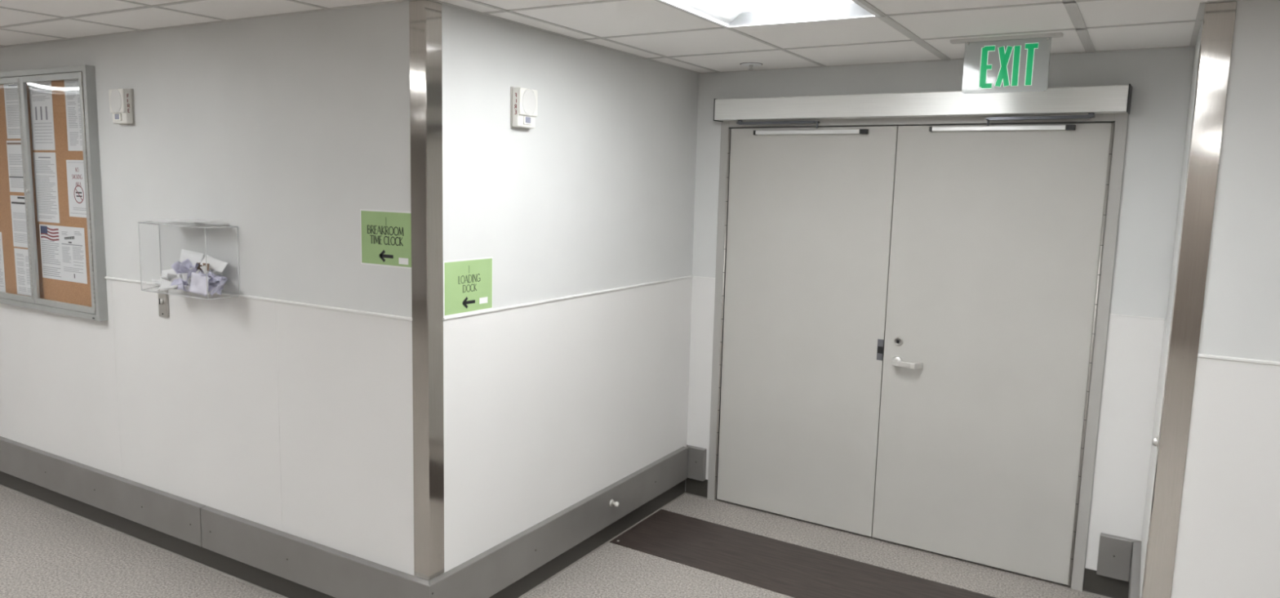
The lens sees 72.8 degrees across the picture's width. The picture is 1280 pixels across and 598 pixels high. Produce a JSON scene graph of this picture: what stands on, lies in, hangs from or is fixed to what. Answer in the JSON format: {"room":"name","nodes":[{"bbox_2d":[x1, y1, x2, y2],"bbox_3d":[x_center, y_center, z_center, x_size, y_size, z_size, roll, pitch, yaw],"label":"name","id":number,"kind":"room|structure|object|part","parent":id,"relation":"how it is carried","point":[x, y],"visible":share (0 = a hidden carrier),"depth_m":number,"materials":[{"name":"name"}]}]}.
{"room":"workplace corridor","nodes":[
{"label":"workplace corridor","id":0,"kind":"room"},
{"bbox_2d":[0,0,449,580],"bbox_3d":[-3.983,-0.177,5.115,7.500,2.438,0.122,6,9,30],"label":"wall","id":1,"kind":"structure","parent":0,"point":[295,420],"depth_m":3.67,"materials":[{"name":"paint"}]},
{"bbox_3d":[-4.152,0.339,5.205,1.209,1.203,0.002,6,9,30],"label":"wainscot panel","id":2,"kind":"part","parent":1,"relation":"part of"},
{"bbox_2d":[0,64,108,320],"bbox_3d":[-3.128,-0.549,4.466,1.207,1.216,0.054,6,9,30],"label":"notice board","id":3,"kind":"object","parent":1,"relation":"attached to","point":[89,300],"visible":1,"depth_m":4.35,"materials":[{"name":"metal"}]},
{"bbox_2d":[0,231,5,292],"bbox_3d":[-3.536,-0.206,4.766,0.175,0.330,0.001,6,9,30],"label":"notice","id":4,"kind":"object","parent":3,"relation":"attached to","point":[2,286],"visible":0.98,"depth_m":4.74,"materials":[{"name":"white paper"}]},
{"bbox_2d":[3,83,20,138],"bbox_3d":[-3.232,-0.979,4.496,0.216,0.295,0.001,6,9,30],"label":"notice","id":5,"kind":"object","parent":3,"relation":"attached to","point":[11,95],"visible":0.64,"depth_m":4.52,"materials":[{"name":"white paper"}]},
{"bbox_2d":[6,140,24,192],"bbox_3d":[-3.250,-0.692,4.540,0.216,0.267,0.001,6,9,30],"label":"notice","id":6,"kind":"object","parent":3,"relation":"attached to","point":[15,166],"visible":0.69,"depth_m":4.55,"materials":[{"name":"white paper"}]},
{"bbox_3d":[-3.384,-0.574,4.600,0.567,1.155,0.015,6,9,30],"label":"door","id":7,"kind":"part","parent":3,"relation":"part of","materials":[{"name":"glass"}]},
{"bbox_2d":[9,195,27,247],"bbox_3d":[-3.257,-0.407,4.577,0.216,0.272,0.001,6,9,30],"label":"notice","id":8,"kind":"object","parent":3,"relation":"attached to","point":[18,215],"visible":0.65,"depth_m":4.59,"materials":[{"name":"white paper"}]},
{"bbox_2d":[13,247,31,295],"bbox_3d":[-3.260,-0.141,4.611,0.216,0.248,0.001,6,9,30],"label":"notice","id":9,"kind":"object","parent":3,"relation":"attached to","point":[21,255],"visible":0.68,"depth_m":4.63,"materials":[{"name":"white paper"}]},
{"bbox_2d":[28,80,55,150],"bbox_3d":[-3.012,-0.928,4.372,0.216,0.353,0.001,6,9,30],"label":"notice","id":10,"kind":"object","parent":3,"relation":"attached to","point":[40,92],"visible":0.98,"depth_m":4.37,"materials":[{"name":"white paper"}]},
{"bbox_2d":[33,152,59,222],"bbox_3d":[-3.021,-0.567,4.420,0.216,0.352,0.001,6,9,30],"label":"notice","id":11,"kind":"object","parent":3,"relation":"attached to","point":[45,163],"visible":1,"depth_m":4.42,"materials":[{"name":"white paper"}]},
{"bbox_3d":[-2.889,-0.523,4.314,0.577,1.155,0.015,6,9,30],"label":"door","id":12,"kind":"part","parent":3,"relation":"part of","materials":[{"name":"glass"}]},
{"bbox_2d":[39,223,87,284],"bbox_3d":[-2.927,-0.231,4.403,0.427,0.277,0.002,6,9,30],"label":"notice","id":13,"kind":"object","parent":3,"relation":"attached to","point":[63,250],"visible":1,"depth_m":4.40,"materials":[{"name":"white paper"}]},
{"bbox_2d":[64,79,82,151],"bbox_3d":[-2.720,-0.897,4.203,0.216,0.356,0.001,6,9,30],"label":"notice","id":14,"kind":"object","parent":3,"relation":"attached to","point":[73,124],"visible":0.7,"depth_m":4.22,"materials":[{"name":"white paper"}]},
{"bbox_2d":[66,160,86,217],"bbox_3d":[-2.752,-0.541,4.263,0.216,0.279,0.001,6,9,30],"label":"notice","id":15,"kind":"object","parent":3,"relation":"attached to","point":[75,168],"visible":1,"depth_m":4.28,"materials":[{"name":"white paper"}]},
{"bbox_3d":[-3.105,0.446,4.598,1.219,1.203,0.002,6,9,30],"label":"wainscot panel","id":16,"kind":"part","parent":1,"relation":"part of","materials":[{"name":"white plastic"}]},
{"bbox_2d":[0,435,206,546],"bbox_3d":[-3.998,0.844,5.152,4.616,0.189,0.038,6,9,30],"label":"rail","id":17,"kind":"object","parent":1,"relation":"attached to","point":[179,517],"visible":0.96,"depth_m":4.38,"materials":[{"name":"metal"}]},
{"bbox_2d":[108,88,134,124],"bbox_3d":[-2.382,-0.883,3.989,0.121,0.162,0.049,6,9,30],"label":"fire alarm","id":18,"kind":"object","parent":1,"relation":"attached to","point":[121,100],"visible":1,"depth_m":3.97,"materials":[{"name":"white plastic"}]},
{"bbox_2d":[110,88,121,113],"bbox_3d":[-2.393,-0.903,3.965,0.091,0.111,0.002,6,9,30],"label":"grille","id":19,"kind":"object","parent":18,"relation":"attached to","point":[115,94],"depth_m":3.96,"materials":[{"name":"white plastic"}]},
{"bbox_3d":[-2.390,-0.905,3.970,0.115,0.107,0.011,6,9,30],"label":"plate","id":20,"kind":"part","parent":18,"relation":"part of","materials":[{"name":"white plastic"}]},
{"bbox_3d":[-2.371,-0.885,4.007,0.121,0.162,0.006,6,9,30],"label":"plate","id":21,"kind":"part","parent":18,"relation":"part of","materials":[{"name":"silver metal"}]},
{"bbox_2d":[157,286,168,317],"bbox_3d":[-2.200,0.015,3.998,0.064,0.136,0.024,6,9,30],"label":"lock plate","id":22,"kind":"object","parent":1,"relation":"attached to","point":[163,303],"visible":0.93,"depth_m":3.99,"materials":[{"name":"silver metal"}]},
{"bbox_2d":[0,471,335,597],"bbox_3d":[-4.044,0.982,5.209,7.506,0.113,0.014,6,9,30],"label":"baseboard","id":23,"kind":"structure","parent":1,"relation":"attached to","point":[265,580],"depth_m":4.20,"materials":[{"name":"grey rubber"}]},
{"bbox_2d":[137,221,239,299],"bbox_3d":[-1.996,-0.177,3.779,0.582,0.304,0.157,6,9,30],"label":"box","id":24,"kind":"object","parent":1,"relation":"attached to","point":[144,222],"visible":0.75,"depth_m":3.71,"materials":[{"name":"clear plastic"}]},
{"bbox_2d":[151,278,159,281],"bbox_3d":[-2.119,-0.092,3.855,0.085,0.025,0.039,-3,9,-29],"label":"paper slip","id":25,"kind":"object","parent":24,"relation":"in","point":[153,279],"visible":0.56,"depth_m":3.84,"materials":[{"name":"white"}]},
{"bbox_2d":[152,277,160,284],"bbox_3d":[-2.113,-0.095,3.845,0.039,0.051,0.073,4,8,16],"label":"paper slip","id":26,"kind":"object","parent":24,"relation":"in","point":[159,279],"visible":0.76,"depth_m":3.83,"materials":[{"name":"white paper"}]},
{"bbox_2d":[146,219,177,222],"bbox_3d":[-2.055,-0.339,3.788,0.150,0.009,0.100,4,8,21],"label":"loose sheet","id":27,"kind":"object","parent":24,"relation":"on","point":[155,220],"visible":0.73,"depth_m":3.79,"materials":[{"name":"white paper"}]},
{"bbox_2d":[160,268,179,290],"bbox_3d":[-2.056,-0.095,3.812,0.131,0.118,0.057,3,8,13],"label":"paper slip","id":28,"kind":"object","parent":24,"relation":"in","point":[163,285],"visible":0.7,"depth_m":3.81,"materials":[{"name":"white paper"}]},
{"bbox_2d":[166,272,177,278],"bbox_3d":[-2.063,-0.101,3.826,0.041,0.036,0.084,-3,9,-30],"label":"paper slip","id":29,"kind":"object","parent":24,"relation":"in","point":[169,275],"visible":0.8,"depth_m":3.80,"materials":[{"name":"white paper"}]},
{"bbox_2d":[170,278,182,285],"bbox_3d":[-2.002,-0.079,3.767,0.062,0.042,0.044,1,8,-3],"label":"paper slip","id":30,"kind":"object","parent":24,"relation":"in","point":[175,282],"visible":0.8,"depth_m":3.77,"materials":[{"name":"grey paper"}]},
{"bbox_2d":[170,261,186,273],"bbox_3d":[-1.987,-0.130,3.752,0.049,0.062,0.054,6,9,30],"label":"paper slip","id":31,"kind":"object","parent":24,"relation":"in","point":[175,264],"visible":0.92,"depth_m":3.75,"materials":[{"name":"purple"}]},
{"bbox_2d":[176,272,182,279],"bbox_3d":[-1.954,-0.099,3.739,0.062,0.029,0.041,3,8,10],"label":"paper slip","id":32,"kind":"object","parent":24,"relation":"in","point":[180,275],"visible":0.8,"depth_m":3.73,"materials":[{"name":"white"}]},
{"bbox_2d":[168,218,195,222],"bbox_3d":[-1.953,-0.337,3.745,0.150,0.011,0.100,8,10,41],"label":"loose sheet","id":33,"kind":"object","parent":24,"relation":"on","point":[174,220],"visible":0.61,"depth_m":3.75,"materials":[{"name":"white paper"}]},
{"bbox_2d":[177,262,188,273],"bbox_3d":[-1.961,-0.125,3.755,0.069,0.056,0.035,-3,9,-29],"label":"paper slip","id":34,"kind":"object","parent":24,"relation":"in","point":[181,268],"visible":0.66,"depth_m":3.75,"materials":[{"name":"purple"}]},
{"bbox_2d":[181,280,186,289],"bbox_3d":[-1.940,-0.060,3.743,0.030,0.043,0.068,9,10,44],"label":"paper slip","id":35,"kind":"object","parent":24,"relation":"in","point":[184,282],"visible":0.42,"depth_m":3.73,"materials":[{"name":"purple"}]},
{"bbox_2d":[177,263,192,289],"bbox_3d":[-1.965,-0.095,3.738,0.066,0.114,0.090,2,8,1],"label":"paper slip","id":36,"kind":"object","parent":24,"relation":"in","point":[180,286],"visible":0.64,"depth_m":3.75,"materials":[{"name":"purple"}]},
{"bbox_2d":[182,272,191,280],"bbox_3d":[-1.928,-0.102,3.724,0.067,0.044,0.032,-1,8,-21],"label":"paper slip","id":37,"kind":"object","parent":24,"relation":"in","point":[184,275],"visible":0.5,"depth_m":3.72,"materials":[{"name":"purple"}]},
{"bbox_2d":[181,258,192,266],"bbox_3d":[-1.991,-0.148,3.790,0.040,0.054,0.071,6,9,30],"label":"paper slip","id":38,"kind":"object","parent":24,"relation":"in","point":[186,262],"visible":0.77,"depth_m":3.81,"materials":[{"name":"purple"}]},
{"bbox_2d":[178,248,204,266],"bbox_3d":[-1.973,-0.131,3.806,0.145,0.168,0.045,4,8,21],"label":"paper slip","id":39,"kind":"object","parent":24,"relation":"in","point":[194,257],"visible":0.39,"depth_m":3.81,"materials":[{"name":"white paper"}]},
{"bbox_2d":[187,267,197,276],"bbox_3d":[-1.910,-0.115,3.717,0.034,0.045,0.066,-1,8,-17],"label":"paper slip","id":40,"kind":"object","parent":24,"relation":"in","point":[193,269],"visible":0.64,"depth_m":3.69,"materials":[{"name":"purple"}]},
{"bbox_2d":[189,271,208,296],"bbox_3d":[-1.845,-0.062,3.640,0.119,0.097,0.020,5,8,28],"label":"paper slip","id":41,"kind":"object","parent":24,"relation":"on","point":[197,285],"visible":1,"depth_m":3.64,"materials":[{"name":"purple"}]},
{"bbox_2d":[178,217,223,222],"bbox_3d":[-1.863,-0.332,3.681,0.150,0.011,0.100,4,8,16],"label":"loose sheet","id":42,"kind":"object","parent":24,"relation":"on","point":[189,219],"visible":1,"depth_m":3.69,"materials":[{"name":"white paper"}]},
{"bbox_2d":[196,262,209,270],"bbox_3d":[-1.869,-0.139,3.714,0.090,0.030,0.009,6,9,30],"label":"paper slip","id":43,"kind":"object","parent":24,"relation":"in","point":[204,264],"visible":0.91,"depth_m":3.72,"materials":[{"name":"brown"}]},
{"bbox_2d":[198,271,213,277],"bbox_3d":[-1.824,-0.099,3.653,0.064,0.022,0.045,6,9,30],"label":"paper slip","id":44,"kind":"object","parent":24,"relation":"in","point":[201,273],"visible":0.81,"depth_m":3.65,"materials":[{"name":"grey"}]},
{"bbox_2d":[200,265,214,273],"bbox_3d":[-1.838,-0.132,3.707,0.038,0.047,0.063,6,9,30],"label":"paper slip","id":45,"kind":"object","parent":24,"relation":"in","point":[203,268],"visible":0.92,"depth_m":3.70,"materials":[{"name":"white paper"}]},
{"bbox_2d":[207,268,213,283],"bbox_3d":[-1.839,-0.093,3.693,0.070,0.070,0.031,6,9,30],"label":"paper slip","id":46,"kind":"object","parent":24,"relation":"in","point":[209,273],"visible":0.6,"depth_m":3.69,"materials":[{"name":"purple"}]},
{"bbox_2d":[200,254,227,272],"bbox_3d":[-1.817,-0.152,3.711,0.127,0.071,0.038,4,8,19],"label":"paper slip","id":47,"kind":"object","parent":24,"relation":"in","point":[218,265],"visible":0.96,"depth_m":3.72,"materials":[{"name":"white paper"}]},
{"bbox_2d":[208,281,220,297],"bbox_3d":[-1.806,-0.044,3.666,0.026,0.069,0.076,3,8,14],"label":"paper slip","id":48,"kind":"object","parent":24,"relation":"in","point":[211,286],"visible":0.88,"depth_m":3.67,"materials":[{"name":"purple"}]},
{"bbox_2d":[204,277,219,283],"bbox_3d":[-1.809,-0.082,3.663,0.064,0.027,0.044,-6,10,-43],"label":"paper slip","id":49,"kind":"object","parent":48,"relation":"on","point":[216,279],"visible":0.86,"depth_m":3.67,"materials":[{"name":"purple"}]},
{"bbox_2d":[208,275,222,283],"bbox_3d":[-1.798,-0.078,3.657,0.043,0.029,0.063,3,8,10],"label":"paper slip","id":50,"kind":"object","parent":24,"relation":"in","point":[215,277],"visible":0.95,"depth_m":3.68,"materials":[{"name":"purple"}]},
{"bbox_2d":[213,285,221,294],"bbox_3d":[-1.805,-0.050,3.706,0.022,0.069,0.074,1,8,-3],"label":"paper slip","id":51,"kind":"object","parent":24,"relation":"in","point":[219,291],"visible":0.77,"depth_m":3.71,"materials":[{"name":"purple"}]},
{"bbox_2d":[211,271,226,279],"bbox_3d":[-1.801,-0.101,3.713,0.057,0.043,0.046,-4,9,-35],"label":"paper slip","id":52,"kind":"object","parent":24,"relation":"in","point":[214,274],"visible":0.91,"depth_m":3.71,"materials":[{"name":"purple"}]},
{"bbox_2d":[219,275,228,288],"bbox_3d":[-1.803,-0.071,3.720,0.046,0.060,0.056,3,8,14],"label":"paper slip","id":53,"kind":"object","parent":24,"relation":"in","point":[223,282],"visible":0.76,"depth_m":3.72,"materials":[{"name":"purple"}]},
{"bbox_3d":[-2.053,0.553,3.989,1.219,1.203,0.002,6,9,30],"label":"wainscot panel","id":54,"kind":"part","parent":1,"relation":"part of","materials":[{"name":"white plastic"}]},
{"bbox_2d":[104,275,412,320],"bbox_3d":[-1.726,-0.014,3.726,2.043,0.012,0.009,6,9,30],"label":"trim","id":55,"kind":"structure","parent":1,"relation":"attached to","point":[362,312],"depth_m":3.52,"materials":[{"name":"white plastic"}]},
{"bbox_2d":[200,505,429,597],"bbox_3d":[-1.395,1.109,3.645,1.413,0.189,0.038,6,9,30],"label":"rail","id":56,"kind":"object","parent":1,"relation":"attached to","point":[327,570],"visible":1,"depth_m":3.63,"materials":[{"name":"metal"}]},
{"bbox_3d":[-1.161,0.644,3.473,0.849,1.203,0.002,6,9,30],"label":"wainscot panel","id":57,"kind":"part","parent":1,"relation":"part of","materials":[{"name":"white plastic"}]},
{"bbox_2d":[360,208,411,268],"bbox_3d":[-0.948,-0.226,3.245,0.276,0.210,0.002,6,9,30],"label":"paper sign","id":58,"kind":"object","parent":1,"relation":"attached to","point":[385,235],"visible":1,"depth_m":3.24,"materials":[{"name":"green paper"}]},
{"bbox_2d":[408,0,444,579],"bbox_3d":[-0.788,0.006,3.222,0.079,2.135,0.082,6,9,30],"label":"guard","id":59,"kind":"object","parent":1,"relation":"attached to","point":[424,15],"visible":1,"depth_m":3.19,"materials":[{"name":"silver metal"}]},
{"bbox_2d":[0,485,1104,597],"bbox_3d":[-2.919,1.614,1.259,13.500,0.050,10.232,6,9,30],"label":"floor","id":60,"kind":"structure","parent":0,"point":[46,551],"depth_m":4.10,"materials":[{"name":"plastic"}]},
{"bbox_2d":[609,508,995,597],"bbox_3d":[0.936,1.318,4.047,2.313,0.004,0.542,6,9,33],"label":"floor strip","id":61,"kind":"object","parent":60,"relation":"on","point":[793,570],"visible":1,"depth_m":4.23,"materials":[{"name":"brown carpet"}]},
{"bbox_2d":[429,5,698,580],"bbox_3d":[-0.279,0.045,4.157,0.122,2.438,2.181,6,9,30],"label":"wall","id":62,"kind":"structure","parent":0,"point":[548,406],"depth_m":3.88,"materials":[{"name":"paint"}]},
{"bbox_2d":[443,256,493,316],"bbox_3d":[-0.662,-0.050,3.358,0.002,0.211,0.282,6,9,30],"label":"paper sign","id":63,"kind":"object","parent":62,"relation":"attached to","point":[468,283],"visible":1,"depth_m":3.35,"materials":[{"name":"green paper"}]},
{"bbox_2d":[510,86,537,129],"bbox_3d":[-0.468,-0.772,3.519,0.049,0.162,0.120,6,9,30],"label":"fire alarm","id":64,"kind":"object","parent":62,"relation":"attached to","point":[523,101],"visible":1,"depth_m":3.48,"materials":[{"name":"white plastic"}]},
{"bbox_3d":[-0.452,-0.794,3.507,0.011,0.107,0.114,6,9,30],"label":"plate","id":65,"kind":"part","parent":64,"relation":"part of","materials":[{"name":"white plastic"}]},
{"bbox_2d":[522,88,536,115],"bbox_3d":[-0.447,-0.793,3.504,0.002,0.111,0.091,6,9,30],"label":"grille","id":66,"kind":"object","parent":64,"relation":"attached to","point":[529,95],"depth_m":3.50,"materials":[{"name":"white plastic"}]},
{"bbox_2d":[429,446,688,597],"bbox_3d":[-0.271,1.065,4.195,0.038,0.189,2.122,6,9,30],"label":"rail","id":67,"kind":"object","parent":62,"relation":"attached to","point":[484,575],"visible":1,"depth_m":3.97,"materials":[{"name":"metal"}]},
{"bbox_2d":[608,498,618,506],"bbox_3d":[-0.127,1.028,4.362,0.041,0.038,0.038,6,9,30],"label":"door stop","id":68,"kind":"object","parent":67,"relation":"attached to","point":[612,502],"visible":1,"depth_m":4.36,"materials":[{"name":"white metal"}]},
{"bbox_3d":[-0.254,0.575,4.173,0.002,1.203,2.130,6,9,30],"label":"wainscot panel","id":69,"kind":"part","parent":62,"relation":"part of","materials":[{"name":"white plastic"}]},
{"bbox_2d":[443,275,693,319],"bbox_3d":[-0.215,-0.028,4.126,0.009,0.012,2.054,6,9,30],"label":"trim","id":70,"kind":"structure","parent":62,"relation":"attached to","point":[689,276],"depth_m":3.85,"materials":[{"name":"white plastic"}]},
{"bbox_2d":[488,479,685,597],"bbox_3d":[-0.267,1.206,4.250,0.014,0.113,2.134,6,9,30],"label":"baseboard","id":71,"kind":"structure","parent":62,"relation":"attached to","point":[541,575],"depth_m":4.27,"materials":[{"name":"grey rubber"}]},
{"bbox_2d":[0,0,1242,73],"bbox_3d":[-2.856,-0.835,0.936,13.500,0.024,10.232,6,9,30],"label":"ceiling","id":72,"kind":"structure","parent":0,"point":[905,31],"depth_m":3.42,"materials":[{"name":"tile"}]},
{"bbox_2d":[739,62,762,70],"bbox_3d":[0.569,-1.187,4.444,0.116,0.028,0.116,6,9,30],"label":"sprinkler","id":73,"kind":"object","parent":72,"relation":"attached to","point":[750,64],"visible":1,"depth_m":4.43,"materials":[{"name":"white metal"}]},
{"bbox_2d":[657,0,880,27],"bbox_3d":[0.299,-1.050,2.746,0.610,0.138,1.220,6,9,30],"label":"ceiling light","id":74,"kind":"object","parent":72,"relation":"attached to","point":[725,13],"visible":0.84,"depth_m":3.18,"materials":[{"name":"white"}]},
{"bbox_3d":[0.602,-1.110,3.258,0.610,0.130,0.003,6,9,30],"label":"plate","id":75,"kind":"part","parent":74,"relation":"part of","materials":[{"name":"white plastic"}]},
{"bbox_2d":[950,32,1063,88],"bbox_3d":[1.466,-0.945,3.506,0.420,0.218,0.050,6,9,33],"label":"exit sign","id":76,"kind":"object","parent":72,"relation":"hanging from","point":[1004,56],"visible":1,"depth_m":3.49,"materials":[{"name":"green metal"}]},
{"bbox_2d":[684,46,1195,588],"bbox_3d":[1.333,0.051,4.419,2.397,2.438,0.123,6,9,33],"label":"wall","id":77,"kind":"structure","parent":0,"point":[1160,79],"depth_m":3.86,"materials":[{"name":"paint"}]},
{"bbox_2d":[684,477,707,498],"bbox_3d":[0.334,1.106,5.120,0.152,0.113,0.014,6,9,33],"label":"baseboard","id":78,"kind":"structure","parent":77,"relation":"attached to","point":[695,487],"depth_m":5.12,"materials":[{"name":"grey rubber"}]},
{"bbox_2d":[686,444,706,480],"bbox_3d":[0.321,0.962,5.098,0.136,0.189,0.038,6,9,33],"label":"rail","id":79,"kind":"object","parent":77,"relation":"attached to","point":[696,464],"visible":0.93,"depth_m":5.07,"materials":[{"name":"plastic"}]},
{"bbox_3d":[0.351,0.476,5.043,0.155,1.203,0.002,6,9,33],"label":"wainscot panel","id":80,"kind":"part","parent":77,"relation":"part of","materials":[{"name":"white plastic"}]},
{"bbox_2d":[693,275,715,278],"bbox_3d":[0.367,-0.123,4.963,0.153,0.005,0.004,6,9,33],"label":"trim","id":81,"kind":"structure","parent":77,"relation":"attached to","point":[693,276],"depth_m":4.96,"materials":[{"name":"white plastic"}]},
{"bbox_2d":[714,125,897,536],"bbox_3d":[0.856,0.154,4.674,0.930,2.118,0.075,6,9,33],"label":"door","id":82,"kind":"structure","parent":77,"relation":"in","point":[809,211],"depth_m":4.64,"materials":[{"name":"paint"}]},
{"bbox_3d":[1.226,0.259,4.433,0.030,0.108,0.006,6,9,33],"label":"strike plate","id":83,"kind":"part","parent":82,"relation":"part of","materials":[{"name":"grey metal"}]},
{"bbox_2d":[706,113,1128,591],"bbox_3d":[1.277,0.171,4.452,1.975,2.190,0.112,6,9,33],"label":"trim","id":84,"kind":"structure","parent":77,"relation":"attached to","point":[1121,120],"depth_m":3.98,"materials":[{"name":"paint"}]},
{"bbox_2d":[713,83,1132,128],"bbox_3d":[1.254,-0.916,4.217,1.970,0.161,0.120,6,9,33],"label":"operator","id":85,"kind":"object","parent":77,"relation":"attached to","point":[1090,100],"visible":1,"depth_m":4.06,"materials":[{"name":"metal"}]},
{"bbox_3d":[0.722,-0.921,4.574,0.456,0.050,0.048,6,9,33],"label":"arm","id":86,"kind":"part","parent":85,"relation":"part of","materials":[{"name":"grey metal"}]},
{"bbox_3d":[1.785,-0.803,3.887,0.448,0.050,0.048,6,9,33],"label":"arm","id":87,"kind":"part","parent":85,"relation":"part of","materials":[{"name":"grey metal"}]},
{"bbox_2d":[872,122,1115,586],"bbox_3d":[1.633,0.243,4.150,0.944,2.118,0.111,6,9,33],"label":"door","id":88,"kind":"structure","parent":77,"relation":"in","point":[997,240],"depth_m":4.13,"materials":[{"name":"paint"}]},
{"bbox_3d":[1.297,0.315,4.384,0.054,0.054,0.013,6,9,33],"label":"lever handle","id":89,"kind":"part","parent":88,"relation":"part of","materials":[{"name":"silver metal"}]},
{"bbox_3d":[1.330,0.325,4.328,0.143,0.031,0.058,6,9,33],"label":"lever","id":90,"kind":"part","parent":88,"relation":"part of","materials":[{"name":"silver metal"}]},
{"bbox_2d":[1082,567,1128,597],"bbox_3d":[2.134,1.306,3.955,0.203,0.113,0.014,6,9,33],"label":"baseboard","id":91,"kind":"structure","parent":77,"relation":"attached to","point":[1095,584],"depth_m":3.97,"materials":[{"name":"grey rubber"}]},
{"bbox_2d":[1096,532,1141,581],"bbox_3d":[2.156,1.165,3.910,0.162,0.189,0.038,6,9,33],"label":"rail","id":92,"kind":"object","parent":77,"relation":"attached to","point":[1115,552],"visible":0.87,"depth_m":3.90,"materials":[{"name":"plastic"}]},
{"bbox_3d":[2.158,0.677,3.874,0.213,1.203,0.002,6,9,33],"label":"wainscot panel","id":93,"kind":"part","parent":77,"relation":"part of","materials":[{"name":"white plastic"}]},
{"bbox_2d":[1109,313,1164,319],"bbox_3d":[2.170,0.077,3.796,0.208,0.005,0.004,6,9,33],"label":"trim","id":94,"kind":"structure","parent":77,"relation":"attached to","point":[1109,313],"depth_m":3.79,"materials":[{"name":"white plastic"}]},
{"bbox_2d":[1166,17,1203,341],"bbox_3d":[2.075,0.216,3.315,0.122,2.438,0.939,6,9,30],"label":"wall","id":95,"kind":"structure","parent":0,"point":[1196,57],"depth_m":3.33,"materials":[{"name":"paint"}]},
{"bbox_2d":[1128,541,1141,597],"bbox_3d":[1.973,1.218,3.471,0.038,0.189,0.973,6,9,30],"label":"rail","id":96,"kind":"object","parent":95,"relation":"attached to","point":[1135,572],"visible":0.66,"depth_m":3.58,"materials":[{"name":"plastic"}]},
{"bbox_2d":[1139,319,1168,597],"bbox_3d":[2.031,0.624,3.434,0.005,0.997,0.857,6,9,30],"label":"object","id":97,"kind":"structure","parent":95,"relation":"attached to","point":[1165,339],"depth_m":3.37,"materials":[{"name":"white plastic"}]},
{"bbox_2d":[1151,435,1158,448],"bbox_3d":[1.813,0.500,3.054,0.023,0.062,0.062,6,9,30],"label":"door stop","id":98,"kind":"object","parent":97,"relation":"attached to","point":[1155,439],"visible":0.64,"depth_m":3.04,"materials":[{"name":"silver metal"}]},
{"bbox_2d":[1170,0,1279,597],"bbox_3d":[3.391,0.412,2.081,3.653,2.438,0.122,6,9,30],"label":"wall","id":99,"kind":"structure","parent":0,"point":[1228,545],"depth_m":2.83,"materials":[{"name":"paint"}]},
{"bbox_2d":[1141,1,1236,597],"bbox_3d":[1.843,0.111,2.938,0.084,2.135,0.090,6,9,30],"label":"guard","id":100,"kind":"object","parent":99,"relation":"attached to","point":[1219,18],"visible":1,"depth_m":2.88,"materials":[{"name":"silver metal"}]},
{"bbox_3d":[2.298,0.834,2.705,1.219,1.203,0.002,6,9,30],"label":"wainscot panel","id":101,"kind":"part","parent":99,"relation":"part of","materials":[{"name":"white plastic"}]},
{"bbox_2d":[1197,353,1279,365],"bbox_3d":[3.395,0.345,1.996,3.573,0.012,0.009,6,9,30],"label":"trim","id":102,"kind":"structure","parent":99,"relation":"attached to","point":[1199,355],"depth_m":2.83,"materials":[{"name":"white plastic"}]}
]}

